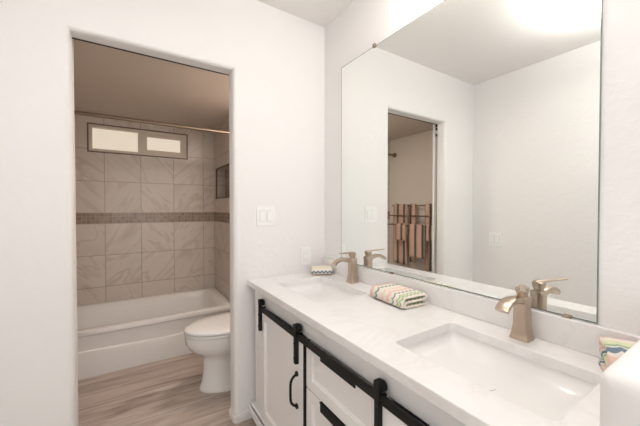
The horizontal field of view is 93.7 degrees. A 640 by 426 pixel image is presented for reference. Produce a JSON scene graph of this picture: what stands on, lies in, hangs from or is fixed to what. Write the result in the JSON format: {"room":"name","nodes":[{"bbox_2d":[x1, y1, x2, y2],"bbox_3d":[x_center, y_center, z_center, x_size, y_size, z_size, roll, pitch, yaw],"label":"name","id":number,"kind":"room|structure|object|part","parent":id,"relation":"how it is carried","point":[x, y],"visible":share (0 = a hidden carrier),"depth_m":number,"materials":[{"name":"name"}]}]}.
{"room":"bathroom","nodes":[
{"label":"bathroom","id":0,"kind":"room"},
{"bbox_2d":[74,114,214,305],"bbox_3d":[-1.714,0.126,3.110,1.973,2.105,0.120,-1,1,-33],"label":"wall","id":1,"kind":"structure","parent":0,"point":[145,225],"depth_m":3.00,"materials":[{"name":"tile"}]},
{"bbox_2d":[87,122,187,159],"bbox_3d":[-1.800,-0.702,3.021,0.856,0.268,0.094,-1,1,-33],"label":"window","id":2,"kind":"structure","parent":1,"relation":"in","point":[101,138],"depth_m":2.99,"materials":[{"name":"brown glass"}]},
{"bbox_3d":[-1.983,-0.700,2.918,0.369,0.200,0.006,-1,1,-33],"label":"pane","id":3,"kind":"part","parent":2,"relation":"part of","materials":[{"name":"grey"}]},
{"bbox_3d":[-1.801,-0.702,3.013,0.044,0.200,0.048,-1,1,-33],"label":"meeting rail","id":4,"kind":"part","parent":2,"relation":"part of","materials":[{"name":"beige plastic"}]},
{"bbox_3d":[-1.622,-0.704,3.122,0.379,0.200,0.027,-1,1,-33],"label":"sliding sash","id":5,"kind":"part","parent":2,"relation":"part of","materials":[{"name":"white glass"}]},
{"bbox_3d":[-1.623,-0.704,3.123,0.319,0.140,0.006,-1,1,-33],"label":"pane","id":6,"kind":"part","parent":2,"relation":"part of","materials":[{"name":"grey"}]},
{"bbox_2d":[73,39,228,129],"bbox_3d":[-1.292,-0.966,2.434,1.973,0.100,1.864,-1,1,-33],"label":"ceiling","id":7,"kind":"structure","parent":0,"point":[107,81],"depth_m":2.22,"materials":[{"name":"beige paint"}]},
{"bbox_2d":[0,0,324,425],"bbox_3d":[-0.753,-0.017,1.607,1.973,2.440,0.136,-1,1,-33],"label":"wall","id":8,"kind":"structure","parent":0,"point":[273,59],"depth_m":1.41,"materials":[{"name":"white paint"}]},
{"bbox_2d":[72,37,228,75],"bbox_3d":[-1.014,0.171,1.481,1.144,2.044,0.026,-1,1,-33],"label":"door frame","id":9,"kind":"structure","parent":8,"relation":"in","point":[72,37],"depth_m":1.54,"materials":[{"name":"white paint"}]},
{"bbox_2d":[229,407,251,423],"bbox_3d":[-0.253,1.176,1.911,0.624,0.044,0.095,-1,1,-33],"label":"baseboard","id":10,"kind":"structure","parent":8,"relation":"attached to","point":[236,418],"depth_m":1.73,"materials":[{"name":"white paint"}]},
{"bbox_2d":[256,206,274,225],"bbox_3d":[-0.323,0.018,1.797,0.118,0.118,0.009,-1,1,-33],"label":"light switch","id":11,"kind":"object","parent":8,"relation":"attached to","point":[265,215],"visible":1,"depth_m":1.79,"materials":[{"name":"white plastic"}]},
{"bbox_2d":[301,247,310,264],"bbox_3d":[-0.092,0.280,1.949,0.072,0.116,0.009,-1,1,-33],"label":"wall outlet","id":12,"kind":"object","parent":8,"relation":"attached to","point":[305,251],"visible":1,"depth_m":1.95,"materials":[{"name":"white plastic"}]},
{"bbox_2d":[304,251,307,260],"bbox_3d":[-0.090,0.280,1.947,0.034,0.067,0.004,-1,1,-33],"label":"receptacle","id":13,"kind":"object","parent":12,"relation":"attached to","point":[305,252],"depth_m":1.94,"materials":[{"name":"white plastic"}]},
{"bbox_2d":[78,353,256,425],"bbox_3d":[-0.365,1.263,1.024,1.973,0.100,5.300,-1,1,-33],"label":"floor","id":14,"kind":"structure","parent":0,"point":[166,392],"depth_m":1.93,"materials":[{"name":"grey wood"}]},
{"bbox_2d":[77,287,229,379],"bbox_3d":[-1.599,1.015,2.670,1.470,0.342,0.763,-1,1,-33],"label":"bathtub","id":15,"kind":"object","parent":14,"relation":"on","point":[112,336],"visible":0.48,"depth_m":2.46,"materials":[{"name":"white ceramic"}]},
{"bbox_3d":[-1.397,1.065,2.356,1.466,0.251,0.015,-1,1,-33],"label":"apron panel","id":16,"kind":"part","parent":15,"relation":"part of","materials":[{"name":"white ceramic"}]},
{"bbox_2d":[184,312,230,392],"bbox_3d":[-0.578,0.810,2.169,0.751,0.768,0.420,-1,1,-33],"label":"toilet","id":17,"kind":"object","parent":14,"relation":"on","point":[208,337],"visible":0.23,"depth_m":2.00,"materials":[{"name":"white ceramic"}]},
{"bbox_3d":[-0.662,0.798,2.115,0.547,0.018,0.372,-1,1,-33],"label":"seat","id":18,"kind":"part","parent":17,"relation":"part of","materials":[{"name":"white ceramic"}]},
{"bbox_3d":[-0.661,0.770,2.115,0.554,0.038,0.376,-1,1,-33],"label":"lid","id":19,"kind":"part","parent":17,"relation":"part of","materials":[{"name":"white ceramic"}]},
{"bbox_3d":[-0.622,1.000,2.144,0.632,0.388,0.366,-1,1,-33],"label":"bowl","id":20,"kind":"part","parent":17,"relation":"part of","materials":[{"name":"white ceramic"}]},
{"bbox_2d":[248,290,466,425],"bbox_3d":[0.211,0.818,1.234,0.558,0.782,1.535,-1,1,-33],"label":"vanity cabinet","id":21,"kind":"object","parent":14,"relation":"on","point":[304,377],"visible":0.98,"depth_m":1.16,"materials":[{"name":"white paint"}]},
{"bbox_3d":[0.221,1.134,1.246,0.534,0.059,1.535,-1,1,-33],"label":"moulding","id":22,"kind":"part","parent":21,"relation":"part of","materials":[{"name":"white paint"}]},
{"bbox_3d":[-0.186,0.809,1.425,0.020,0.585,0.462,-1,1,-33],"label":"door","id":23,"kind":"part","parent":21,"relation":"part of","materials":[{"name":"white paint"}]},
{"bbox_3d":[-0.111,0.745,1.255,0.038,0.160,0.022,-1,1,-33],"label":"handle","id":24,"kind":"part","parent":21,"relation":"part of","materials":[{"name":"black metal"}]},
{"bbox_3d":[0.060,0.811,1.057,0.018,0.198,0.402,-1,1,-33],"label":"drawer","id":25,"kind":"part","parent":21,"relation":"part of","materials":[{"name":"white paint"}]},
{"bbox_3d":[0.060,0.729,1.045,0.018,0.038,0.205,-1,1,-33],"label":"edge pull","id":26,"kind":"part","parent":21,"relation":"part of","materials":[{"name":"black metal"}]},
{"bbox_3d":[0.060,0.538,1.042,0.018,0.036,0.205,-1,1,-33],"label":"edge pull","id":27,"kind":"part","parent":21,"relation":"part of","materials":[{"name":"black metal"}]},
{"bbox_3d":[0.060,0.614,1.054,0.018,0.184,0.402,-1,1,-33],"label":"drawer","id":28,"kind":"part","parent":21,"relation":"part of","materials":[{"name":"white paint"}]},
{"bbox_3d":[0.048,0.514,1.046,0.030,0.028,1.332,-1,1,-33],"label":"rail","id":29,"kind":"part","parent":21,"relation":"part of","materials":[{"name":"black metal"}]},
{"bbox_3d":[0.289,0.821,0.684,0.020,0.585,0.450,-1,1,-33],"label":"door","id":30,"kind":"part","parent":21,"relation":"part of","materials":[{"name":"white paint"}]},
{"bbox_2d":[247,272,602,425],"bbox_3d":[0.220,0.411,1.240,0.536,0.030,1.542,-1,1,-33],"label":"countertop","id":31,"kind":"structure","parent":21,"relation":"on","point":[378,331],"depth_m":0.92,"materials":[{"name":"white stone"}]},
{"bbox_2d":[285,282,356,302],"bbox_3d":[-0.003,0.459,1.576,0.345,0.075,0.470,-1,1,-33],"label":"sink","id":32,"kind":"object","parent":31,"relation":"in","point":[318,292],"visible":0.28,"depth_m":1.72,"materials":[{"name":"white ceramic"}]},
{"bbox_2d":[311,265,332,274],"bbox_3d":[0.010,0.362,1.899,0.132,0.044,0.106,0,1,-5],"label":"washcloth","id":33,"kind":"object","parent":31,"relation":"on","point":[324,269],"visible":1,"depth_m":1.86,"materials":[{"name":"fabric"}]},
{"bbox_2d":[331,252,358,283],"bbox_3d":[0.137,0.301,1.653,0.159,0.176,0.057,-1,1,-33],"label":"faucet","id":34,"kind":"object","parent":31,"relation":"on","point":[352,278],"visible":1,"depth_m":1.66,"materials":[{"name":"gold metal"}]},
{"bbox_3d":[0.130,0.267,1.649,0.144,0.042,0.037,-1,1,-33],"label":"spout","id":35,"kind":"part","parent":34,"relation":"part of","materials":[{"name":"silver metal"}]},
{"bbox_2d":[370,283,426,308],"bbox_3d":[0.345,0.366,1.343,0.147,0.052,0.214,-1,1,-29],"label":"washcloth","id":36,"kind":"object","parent":31,"relation":"on","point":[400,296],"visible":1,"depth_m":1.29,"materials":[{"name":"fabric"}]},
{"bbox_2d":[405,331,595,419],"bbox_3d":[0.468,0.471,0.841,0.345,0.075,0.468,-1,1,-33],"label":"sink","id":37,"kind":"object","parent":31,"relation":"in","point":[550,393],"visible":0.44,"depth_m":0.88,"materials":[{"name":"white ceramic"}]},
{"bbox_2d":[495,284,534,342],"bbox_3d":[0.606,0.313,0.920,0.159,0.176,0.078,-1,1,-33],"label":"faucet","id":38,"kind":"object","parent":31,"relation":"on","point":[521,330],"visible":1,"depth_m":0.94,"materials":[{"name":"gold metal"}]},
{"bbox_3d":[0.594,0.278,0.925,0.144,0.042,0.037,-1,1,-33],"label":"spout","id":39,"kind":"part","parent":38,"relation":"part of","materials":[{"name":"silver metal"}]},
{"bbox_3d":[0.620,0.233,0.918,0.019,0.015,0.123,1,1,33],"label":"lever","id":40,"kind":"part","parent":38,"relation":"part of","materials":[{"name":"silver metal"}]},
{"bbox_2d":[598,337,635,371],"bbox_3d":[0.749,0.362,0.733,0.087,0.080,0.116,1,1,32],"label":"washcloth","id":41,"kind":"object","parent":31,"relation":"on","point":[610,349],"visible":0.48,"depth_m":0.74,"materials":[{"name":"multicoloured fabric"}]},
{"bbox_2d":[214,117,229,300],"bbox_3d":[-0.864,0.126,3.096,0.237,2.105,0.820,-1,1,-33],"label":"wall","id":42,"kind":"structure","parent":0,"point":[221,141],"depth_m":3.14,"materials":[{"name":"tile"}]},
{"bbox_2d":[74,110,228,133],"bbox_3d":[-1.399,-0.714,2.330,1.475,0.060,0.060,-1,1,-33],"label":"shower rod","id":43,"kind":"object","parent":42,"relation":"attached to","point":[75,112],"visible":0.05,"depth_m":2.35,"materials":[{"name":"metal"}]},
{"bbox_2d":[216,163,229,198],"bbox_3d":[-1.002,-0.316,3.093,0.015,0.332,0.527,-1,1,-33],"label":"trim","id":44,"kind":"structure","parent":42,"relation":"attached to","point":[228,163],"depth_m":3.14,"materials":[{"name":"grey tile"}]},
{"bbox_2d":[256,0,353,26],"bbox_3d":[0.138,-1.264,0.198,1.973,0.100,3.436,-1,1,-33],"label":"ceiling","id":45,"kind":"structure","parent":0,"point":[320,12],"depth_m":1.81,"materials":[{"name":"white paint"}]},
{"bbox_2d":[324,0,639,334],"bbox_3d":[0.936,-0.002,0.708,0.100,2.440,3.200,-1,1,-33],"label":"wall","id":46,"kind":"structure","parent":0,"point":[362,24],"depth_m":0.83,"materials":[{"name":"white paint"}]},
{"bbox_2d":[341,0,602,323],"bbox_3d":[0.457,-0.294,1.347,0.010,1.205,1.211,-1,1,-33],"label":"wall mirror","id":47,"kind":"object","parent":46,"relation":"attached to","point":[471,132],"visible":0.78,"depth_m":1.12,"materials":[{"name":"clear glass"}]},
{"bbox_2d":[322,257,639,358],"bbox_3d":[0.438,0.351,1.378,0.020,0.085,1.541,-1,1,-33],"label":"backsplash","id":48,"kind":"structure","parent":46,"relation":"attached to","point":[578,335],"depth_m":1.07,"materials":[{"name":"white stone"}]},
{"bbox_2d":[600,340,639,425],"bbox_3d":[0.664,0.721,0.538,0.554,1.000,0.123,-1,1,-33],"label":"wall partition","id":49,"kind":"structure","parent":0,"point":[620,382],"depth_m":0.42,"materials":[{"name":"white paint"}]}
]}

